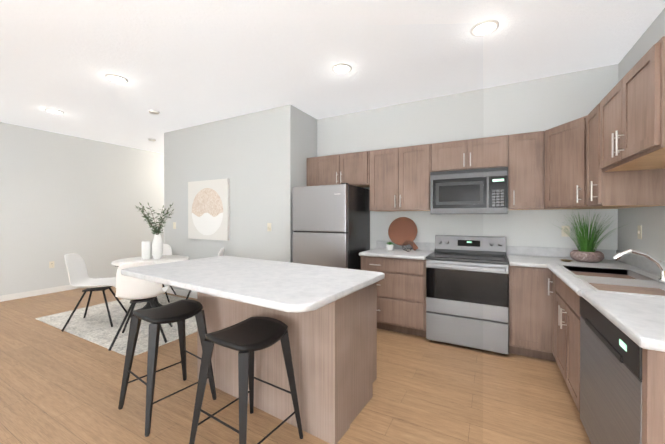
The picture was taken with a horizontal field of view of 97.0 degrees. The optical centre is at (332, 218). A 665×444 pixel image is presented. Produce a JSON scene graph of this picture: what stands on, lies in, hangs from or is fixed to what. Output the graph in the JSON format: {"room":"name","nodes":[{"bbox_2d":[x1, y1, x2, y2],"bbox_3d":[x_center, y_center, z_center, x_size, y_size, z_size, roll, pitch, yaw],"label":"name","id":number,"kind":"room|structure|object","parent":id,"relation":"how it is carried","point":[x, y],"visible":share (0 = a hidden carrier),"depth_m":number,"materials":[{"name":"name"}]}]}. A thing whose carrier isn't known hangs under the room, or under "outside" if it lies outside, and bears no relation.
{"room":"kitchen","nodes":[
{"label":"kitchen","id":0,"kind":"room"},
{"bbox_2d":[0,122,163,295],"bbox_3d":[-5.225,-0.109,4.867,0.120,2.850,9.620,0,0,28],"label":"wall","id":1,"kind":"structure","parent":0,"point":[62,196],"depth_m":5.40,"materials":[{"name":"white paint"}]},
{"bbox_2d":[0,285,77,301],"bbox_3d":[-5.195,1.268,4.787,0.013,0.095,9.500,0,0,28],"label":"baseboard","id":2,"kind":"structure","parent":1,"relation":"attached to","point":[60,289],"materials":[{"name":"white"}]},
{"bbox_2d":[49,261,53,267],"bbox_3d":[-4.968,0.814,5.208,0.008,0.114,0.070,0,0,28],"label":"electrical outlet","id":3,"kind":"object","parent":1,"relation":"attached to","point":[51,264],"depth_m":5.20,"materials":[{"name":"beige plastic"}]},
{"bbox_2d":[164,104,316,292],"bbox_3d":[-1.007,-0.114,6.052,2.780,2.850,3.290,0,0,28],"label":"wall block","id":4,"kind":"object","parent":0,"point":[258,159],"depth_m":4.34,"materials":[{"name":"white paint"}]},
{"bbox_2d":[227,178,229,240],"bbox_3d":[-1.983,-0.139,4.683,0.920,0.940,0.039,0,0,28],"label":"picture canvas edge","id":5,"kind":"object","parent":4,"relation":"attached to","point":[228,213],"depth_m":4.46,"materials":[{"name":"white"}]},
{"bbox_2d":[188,179,227,240],"bbox_3d":[-1.993,-0.139,4.666,0.920,0.940,0.001,0,0,28],"label":"picture","id":6,"kind":"object","parent":5,"relation":"attached to","point":[207,209],"depth_m":4.65},
{"bbox_2d":[267,223,270,230],"bbox_3d":[-0.885,0.118,4.109,0.070,0.114,0.014,0,0,28],"label":"light switch","id":7,"kind":"object","parent":4,"relation":"attached to","point":[268,226],"depth_m":4.11,"materials":[{"name":"beige"}]},
{"bbox_2d":[0,286,590,443],"bbox_3d":[-1.702,1.353,2.904,8.350,0.060,9.900,0,0,28],"label":"floor","id":8,"kind":"structure","parent":0,"point":[58,386],"depth_m":2.18,"materials":[{"name":"brown wood"}]},
{"bbox_2d":[35,294,196,355],"bbox_3d":[-2.547,1.314,4.012,2.250,0.008,1.550,0,0,28],"label":"rug","id":9,"kind":"object","parent":8,"relation":"on","point":[94,326],"depth_m":3.61,"materials":[{"name":"fabric"}]},
{"bbox_2d":[61,253,126,331],"bbox_3d":[-2.985,0.871,3.703,0.575,0.876,0.515,0,0,-17],"label":"chair","id":10,"kind":"object","parent":9,"relation":"on","point":[78,276],"depth_m":3.69,"materials":[{"name":"white plastic"}]},
{"bbox_2d":[108,262,171,350],"bbox_3d":[-2.067,0.872,3.211,0.515,0.876,0.575,0,0,-23],"label":"chair","id":11,"kind":"object","parent":9,"relation":"on","point":[134,290],"depth_m":3.01,"materials":[{"name":"white plastic"}]},
{"bbox_2d":[111,255,188,315],"bbox_3d":[-2.519,0.939,4.115,0.924,0.740,0.924,0,0,28],"label":"dining table","id":12,"kind":"object","parent":9,"relation":"on","point":[163,259],"depth_m":4.05,"materials":[{"name":"white"}]},
{"bbox_2d":[136,202,173,259],"bbox_3d":[-2.422,0.171,4.129,0.510,0.793,0.535,0,0,28],"label":"vases","id":13,"kind":"object","parent":12,"relation":"on","point":[154,248],"depth_m":4.08,"materials":[{"name":"white ceramic"}]},
{"bbox_2d":[152,244,175,302],"bbox_3d":[-2.847,0.867,4.739,0.515,0.876,0.576,0,0,-18],"label":"chair","id":14,"kind":"object","parent":9,"relation":"on","point":[167,249],"depth_m":4.99,"materials":[{"name":"white plastic"}]},
{"bbox_2d":[186,248,223,298],"bbox_3d":[-1.853,0.869,4.206,0.576,0.876,0.515,0,0,-21],"label":"chair","id":15,"kind":"object","parent":9,"relation":"on","point":[221,251],"depth_m":4.16,"materials":[{"name":"white plastic"}]},
{"bbox_2d":[118,299,215,436],"bbox_3d":[-1.172,0.978,2.105,0.460,0.694,0.480,0,0,36],"label":"stool","id":16,"kind":"object","parent":8,"relation":"on","point":[179,312],"depth_m":2.04,"materials":[{"name":"black metal"}]},
{"bbox_2d":[166,288,196,298],"bbox_3d":[-1.784,1.269,4.590,2.783,0.095,0.030,0,0,28],"label":"baseboard","id":17,"kind":"structure","parent":8,"relation":"on","point":[178,292],"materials":[{"name":"white"}]},
{"bbox_2d":[189,316,302,443],"bbox_3d":[-0.490,0.979,1.704,0.460,0.694,0.480,0,0,32],"label":"stool","id":18,"kind":"object","parent":8,"relation":"on","point":[247,338],"depth_m":1.63,"materials":[{"name":"black metal"}]},
{"bbox_2d":[197,280,379,443],"bbox_3d":[-0.379,0.887,2.344,1.339,0.876,0.642,0,0,32],"label":"kitchen island","id":19,"kind":"object","parent":8,"relation":"on","point":[327,315],"depth_m":1.92,"materials":[{"name":"laminate"}]},
{"bbox_2d":[121,256,384,315],"bbox_3d":[-0.669,0.429,2.310,1.900,0.040,1.020,0,0,32],"label":"island countertop","id":20,"kind":"structure","parent":19,"relation":"on","point":[295,289],"depth_m":1.99,"materials":[{"name":"white stone"}]},
{"bbox_2d":[293,183,369,269],"bbox_3d":[0.002,0.449,3.938,0.765,1.740,0.776,0,0,28],"label":"fridge","id":21,"kind":"object","parent":8,"relation":"on","point":[331,225],"depth_m":3.60,"materials":[{"name":"silver metal"}]},
{"bbox_2d":[361,256,425,336],"bbox_3d":[0.816,0.882,3.634,0.769,0.875,0.616,0,0,28],"label":"base cabinet","id":22,"kind":"object","parent":8,"relation":"on","point":[401,295],"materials":[{"name":"brown wood"}]},
{"bbox_2d":[359,248,432,259],"bbox_3d":[0.806,0.424,3.623,0.778,0.039,0.642,0,0,28],"label":"countertop","id":23,"kind":"structure","parent":22,"relation":"on","point":[397,253],"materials":[{"name":"white stone"}]},
{"bbox_2d":[386,242,394,250],"bbox_3d":[0.729,0.346,3.716,0.146,0.116,0.131,0,0,28],"label":"succulent pot","id":24,"kind":"object","parent":23,"relation":"on","point":[389,245],"depth_m":3.70,"materials":[{"name":"white"}]},
{"bbox_2d":[388,217,417,250],"bbox_3d":[0.926,0.191,3.836,0.406,0.426,0.110,0,0,32],"label":"cutting board","id":25,"kind":"object","parent":23,"relation":"on","point":[401,230],"depth_m":3.83,"materials":[{"name":"brown wood"}]},
{"bbox_2d":[402,240,412,251],"bbox_3d":[0.909,0.331,3.560,0.119,0.145,0.129,0,0,28],"label":"ornament","id":26,"kind":"object","parent":23,"relation":"on","point":[406,246],"depth_m":3.56,"materials":[{"name":"black metal"}]},
{"bbox_2d":[426,235,508,354],"bbox_3d":[1.469,0.764,3.214,0.767,1.115,0.680,0,0,28],"label":"range","id":27,"kind":"object","parent":8,"relation":"on","point":[467,291],"visible":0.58,"depth_m":2.98,"materials":[{"name":"silver metal"}]},
{"bbox_2d":[509,264,546,359],"bbox_3d":[1.961,0.885,3.017,0.282,0.875,0.616,0,0,28],"label":"base cabinet","id":28,"kind":"object","parent":8,"relation":"on","point":[527,286],"depth_m":2.75,"materials":[{"name":"brown wood"}]},
{"bbox_2d":[507,256,634,267],"bbox_3d":[2.246,0.427,2.847,0.944,0.039,0.642,0,0,28],"label":"countertop","id":29,"kind":"structure","parent":28,"relation":"on","point":[515,261],"depth_m":2.75,"materials":[{"name":"white stone"}]},
{"bbox_2d":[551,276,574,392],"bbox_3d":[2.014,0.888,2.076,0.619,0.875,0.938,0,0,28],"label":"base cabinet","id":30,"kind":"object","parent":8,"relation":"on","point":[562,299],"depth_m":2.20,"materials":[{"name":"brown wood"}]},
{"bbox_2d":[571,296,664,443],"bbox_3d":[1.597,0.891,1.302,0.619,0.875,0.956,0,0,28],"label":"base cabinet","id":31,"kind":"object","parent":8,"relation":"on","point":[595,331],"depth_m":1.30,"materials":[{"name":"brown wood"}]},
{"bbox_2d":[543,260,664,355],"bbox_3d":[1.835,0.431,1.783,0.658,0.039,2.071,0,0,28],"label":"countertop","id":32,"kind":"structure","parent":31,"relation":"on","point":[641,319],"depth_m":1.34,"materials":[{"name":"white stone"}]},
{"bbox_2d":[561,210,622,262],"bbox_3d":[2.412,0.157,2.805,0.549,0.500,0.538,0,0,28],"label":"grass planter","id":33,"kind":"object","parent":32,"relation":"on","point":[585,252],"visible":1,"depth_m":2.76,"materials":[{"name":"stone"}]},
{"bbox_2d":[559,264,664,295],"bbox_3d":[1.959,0.495,1.995,0.516,0.180,1.020,0,0,28],"label":"sink","id":34,"kind":"object","parent":32,"relation":"in","point":[633,281],"depth_m":2.02,"materials":[{"name":"silver metal"}]},
{"bbox_2d":[611,249,664,279],"bbox_3d":[2.053,0.303,1.969,0.287,0.203,0.104,0,0,28],"label":"faucet","id":35,"kind":"object","parent":32,"relation":"on","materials":[{"name":"silver metal"}]},
{"bbox_2d":[579,296,641,443],"bbox_3d":[1.572,0.896,1.296,0.602,0.865,0.832,0,0,28],"label":"dishwasher","id":36,"kind":"object","parent":31,"relation":"in","point":[610,361],"depth_m":1.36,"materials":[{"name":"silver"}]},
{"bbox_2d":[0,0,664,153],"bbox_3d":[-1.702,-1.558,2.893,8.350,0.060,9.900,0,0,28],"label":"ceiling","id":37,"kind":"structure","parent":0,"point":[179,64],"depth_m":2.72,"materials":[{"name":"white paint"}]},
{"bbox_2d":[45,109,63,113],"bbox_3d":[-3.961,-1.526,4.192,0.204,0.012,0.204,0,0,28],"label":"recessed light","id":38,"kind":"object","parent":37,"relation":"in","point":[54,111],"depth_m":4.19,"materials":[{"name":"white"}]},
{"bbox_2d":[105,74,127,83],"bbox_3d":[-2.354,-1.523,3.211,0.204,0.012,0.204,0,0,28],"label":"recessed light","id":39,"kind":"object","parent":37,"relation":"in","point":[116,78],"depth_m":3.20,"materials":[{"name":"white"}]},
{"bbox_2d":[148,110,159,114],"bbox_3d":[-2.547,-1.515,4.202,0.140,0.035,0.140,0,0,28],"label":"smoke detector","id":40,"kind":"object","parent":37,"relation":"attached to","point":[154,112],"depth_m":4.17,"materials":[{"name":"white"}]},
{"bbox_2d":[332,63,351,73],"bbox_3d":[0.096,-1.522,2.992,0.204,0.012,0.204,0,0,28],"label":"recessed light","id":41,"kind":"object","parent":37,"relation":"in","point":[341,68],"depth_m":2.98,"materials":[{"name":"white"}]},
{"bbox_2d":[471,19,498,36],"bbox_3d":[1.217,-1.520,2.354,0.204,0.012,0.204,0,0,28],"label":"recessed light","id":42,"kind":"object","parent":37,"relation":"in","point":[484,28],"visible":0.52,"depth_m":2.34,"materials":[{"name":"white"}]},
{"bbox_2d":[317,64,617,254],"bbox_3d":[1.319,-0.106,3.781,3.470,2.850,0.120,0,0,28],"label":"wall","id":43,"kind":"structure","parent":0,"point":[541,104],"depth_m":3.44,"materials":[{"name":"white paint"}]},
{"bbox_2d":[307,151,370,187],"bbox_3d":[0.117,-0.662,4.173,0.972,0.440,0.321,0,0,28],"label":"upper cabinet","id":44,"kind":"object","parent":43,"relation":"attached to","point":[354,169],"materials":[{"name":"brown wood"}]},
{"bbox_2d":[367,144,430,210],"bbox_3d":[0.886,-0.491,3.759,0.769,0.780,0.321,0,0,28],"label":"upper cabinet","id":45,"kind":"object","parent":43,"relation":"attached to","point":[398,175],"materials":[{"name":"brown wood"}]},
{"bbox_2d":[427,164,510,214],"bbox_3d":[1.547,-0.294,3.355,0.763,0.485,0.406,0,0,28],"label":"microwave","id":46,"kind":"object","parent":43,"relation":"attached to","point":[487,190],"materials":[{"name":"silver metal"}]},
{"bbox_2d":[431,135,506,167],"bbox_3d":[1.568,-0.707,3.391,0.771,0.345,0.321,0,0,28],"label":"upper cabinet","id":47,"kind":"object","parent":43,"relation":"attached to","point":[478,152],"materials":[{"name":"brown wood"}]},
{"bbox_2d":[376,241,614,259],"bbox_3d":[1.711,0.355,3.490,2.497,0.100,0.017,0,0,28],"label":"backsplash","id":48,"kind":"structure","parent":43,"relation":"attached to","point":[511,250],"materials":[{"name":"white stone"}]},
{"bbox_2d":[507,131,542,209],"bbox_3d":[2.053,-0.488,3.099,0.354,0.780,0.375,0,0,28],"label":"upper cabinet","id":49,"kind":"object","parent":43,"relation":"attached to","point":[524,150],"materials":[{"name":"brown wood"}]},
{"bbox_2d":[562,226,569,236],"bbox_3d":[2.454,0.132,3.095,0.070,0.114,0.008,0,0,28],"label":"electrical outlet","id":50,"kind":"object","parent":43,"relation":"attached to","point":[566,234],"visible":0.81,"depth_m":3.09,"materials":[{"name":"beige"}]},
{"bbox_2d":[618,8,664,261],"bbox_3d":[1.261,-0.092,-0.108,0.120,2.850,7.020,0,0,28],"label":"wall","id":51,"kind":"structure","parent":0,"point":[650,221],"depth_m":2.42,"materials":[{"name":"white paint"}]},
{"bbox_2d":[543,118,621,209],"bbox_3d":[2.359,-0.487,2.723,0.632,0.780,0.747,0,0,28],"label":"upper cabinet","id":52,"kind":"object","parent":51,"relation":"attached to","point":[561,142],"depth_m":2.73,"materials":[{"name":"brown wood"}]},
{"bbox_2d":[579,104,664,207],"bbox_3d":[2.231,-0.485,2.278,0.435,0.780,0.422,0,0,28],"label":"upper cabinet","id":53,"kind":"object","parent":51,"relation":"attached to","point":[597,189],"depth_m":2.17,"materials":[{"name":"brown wood"}]},
{"bbox_2d":[599,36,664,171],"bbox_3d":[1.943,-0.608,1.704,0.396,0.530,0.860,0,0,28],"label":"upper cabinet","id":54,"kind":"object","parent":51,"relation":"attached to","point":[632,115],"depth_m":1.67,"materials":[{"name":"brown wood"}]},
{"bbox_2d":[615,250,654,271],"bbox_3d":[2.212,0.361,1.806,0.017,0.100,2.471,0,0,28],"label":"backsplash","id":55,"kind":"structure","parent":51,"relation":"attached to","point":[637,260],"depth_m":2.43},
{"bbox_2d":[638,225,641,238],"bbox_3d":[2.573,0.114,2.469,0.014,0.114,0.070,0,0,28],"label":"light switch","id":56,"kind":"object","parent":51,"relation":"attached to","point":[639,232],"visible":1,"depth_m":2.46,"materials":[{"name":"beige plastic"}]}
]}

